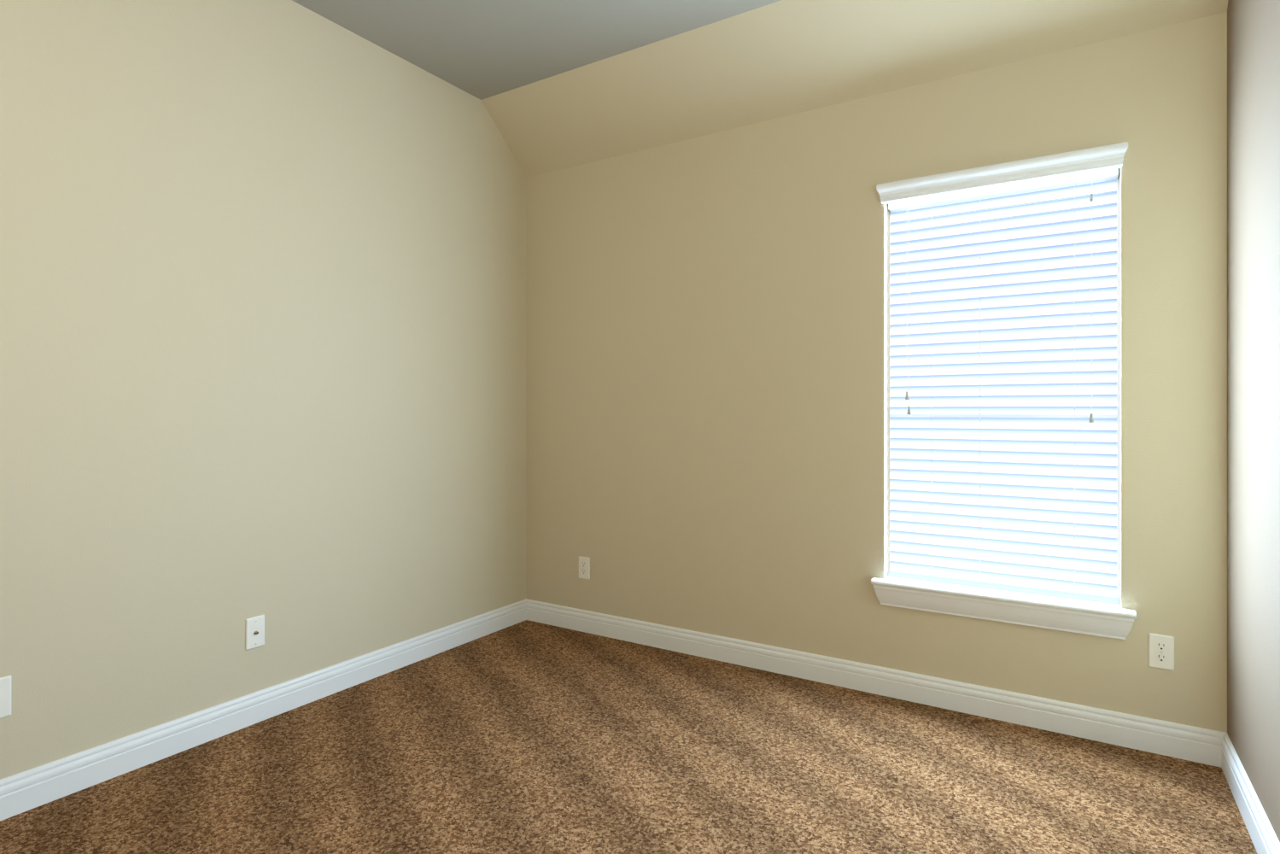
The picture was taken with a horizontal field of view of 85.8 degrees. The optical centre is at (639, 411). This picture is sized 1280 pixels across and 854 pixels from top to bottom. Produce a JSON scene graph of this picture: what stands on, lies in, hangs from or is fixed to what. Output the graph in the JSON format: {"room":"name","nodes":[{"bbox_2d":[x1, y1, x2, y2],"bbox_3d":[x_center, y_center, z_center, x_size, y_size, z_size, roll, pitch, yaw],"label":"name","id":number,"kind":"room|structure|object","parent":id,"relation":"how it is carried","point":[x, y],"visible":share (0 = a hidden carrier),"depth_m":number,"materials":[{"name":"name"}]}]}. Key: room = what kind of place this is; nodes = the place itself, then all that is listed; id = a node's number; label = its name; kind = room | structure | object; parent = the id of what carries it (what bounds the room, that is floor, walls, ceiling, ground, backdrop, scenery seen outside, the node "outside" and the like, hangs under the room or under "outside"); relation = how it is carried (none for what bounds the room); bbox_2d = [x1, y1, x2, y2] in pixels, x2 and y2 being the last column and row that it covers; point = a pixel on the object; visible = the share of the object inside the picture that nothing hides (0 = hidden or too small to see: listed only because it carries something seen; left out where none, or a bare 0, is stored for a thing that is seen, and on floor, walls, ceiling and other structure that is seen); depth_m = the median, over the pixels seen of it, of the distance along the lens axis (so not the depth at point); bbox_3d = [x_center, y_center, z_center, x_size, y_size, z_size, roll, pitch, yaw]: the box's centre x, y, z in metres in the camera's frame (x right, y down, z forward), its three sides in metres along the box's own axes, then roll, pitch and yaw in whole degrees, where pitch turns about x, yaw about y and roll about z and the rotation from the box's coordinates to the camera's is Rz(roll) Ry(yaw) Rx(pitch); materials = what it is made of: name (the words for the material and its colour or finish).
{"room":"empty bedroom","nodes":[
{"label":"empty bedroom","id":0,"kind":"room"},
{"bbox_2d":[0,0,526,779],"bbox_3d":[-1.735,-0.351,2.203,0.160,3.000,4.220,0,0,32],"label":"wall","id":1,"kind":"structure","parent":0,"point":[262,265],"depth_m":2.46,"materials":[{"name":"beige paint"}]},
{"bbox_2d":[0,675,11,718],"bbox_3d":[-1.807,0.809,1.930,0.008,0.114,0.070,0,0,32],"label":"duplex outlet","id":2,"kind":"object","parent":1,"relation":"attached to","point":[5,682],"visible":1,"depth_m":1.95,"materials":[{"name":"white plastic"}]},
{"bbox_2d":[245,614,264,649],"bbox_3d":[-1.417,0.818,2.542,0.017,0.114,0.070,0,0,32],"label":"outlet","id":3,"kind":"object","parent":1,"relation":"attached to","point":[254,627],"visible":1,"depth_m":2.54,"materials":[{"name":"white plastic"}]},
{"bbox_2d":[0,598,1279,853],"bbox_3d":[-0.404,1.099,1.367,2.983,0.120,3.900,0,0,32],"label":"baseboard","id":4,"kind":"structure","parent":1,"relation":"attached to","point":[25,791],"depth_m":2.55,"materials":[{"name":"white paint"}]},
{"bbox_2d":[0,619,1256,853],"bbox_3d":[-0.404,1.209,1.367,3.303,0.120,4.220,0,0,32],"label":"floor","id":5,"kind":"structure","parent":0,"point":[524,737],"depth_m":2.16,"materials":[{"name":"brown carpet"}]},
{"bbox_2d":[292,0,1228,177],"bbox_3d":[-0.404,-1.571,1.367,2.983,0.560,3.900,0,0,32],"label":"ceiling","id":6,"kind":"structure","parent":0,"point":[564,84],"depth_m":2.85,"materials":[{"name":"paint"}]},
{"bbox_2d":[526,11,1227,732],"bbox_3d":[0.676,-0.351,3.086,2.983,3.000,0.160,0,0,32],"label":"wall","id":7,"kind":"structure","parent":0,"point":[708,316],"depth_m":2.92,"materials":[{"name":"beige paint"}]},
{"bbox_2d":[578,555,590,579],"bbox_3d":[-0.292,0.819,3.595,0.070,0.114,0.008,0,0,32],"label":"duplex outlet","id":8,"kind":"object","parent":7,"relation":"attached to","point":[584,562],"visible":1,"depth_m":3.59,"materials":[{"name":"white plastic"}]},
{"bbox_2d":[870,141,1136,639],"bbox_3d":[1.355,-0.067,2.631,0.870,1.700,0.208,0,0,32],"label":"window","id":9,"kind":"structure","parent":7,"relation":"attached to","point":[1004,333],"depth_m":2.60,"materials":[{"name":"white plastic"}]},
{"bbox_2d":[1148,632,1174,670],"bbox_3d":[1.750,0.809,2.312,0.070,0.114,0.008,0,0,32],"label":"duplex outlet","id":10,"kind":"object","parent":7,"relation":"attached to","point":[1160,646],"visible":1,"depth_m":2.31,"materials":[{"name":"white plastic"}]},
{"bbox_2d":[1227,0,1279,841],"bbox_3d":[0.927,-0.351,0.531,0.160,3.000,4.220,0,0,32],"label":"wall","id":11,"kind":"structure","parent":0,"point":[1253,26],"depth_m":1.88,"materials":[{"name":"beige paint"}]},
{"label":"outside","id":12,"kind":"structure","parent":0,"visible":0},
{"bbox_2d":[906,192,1103,231],"bbox_3d":[1.902,-0.201,3.502,3.788,3.700,0.050,0,0,32],"label":"sky","id":13,"kind":"structure","parent":12,"point":[1102,193],"depth_m":3.48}
]}

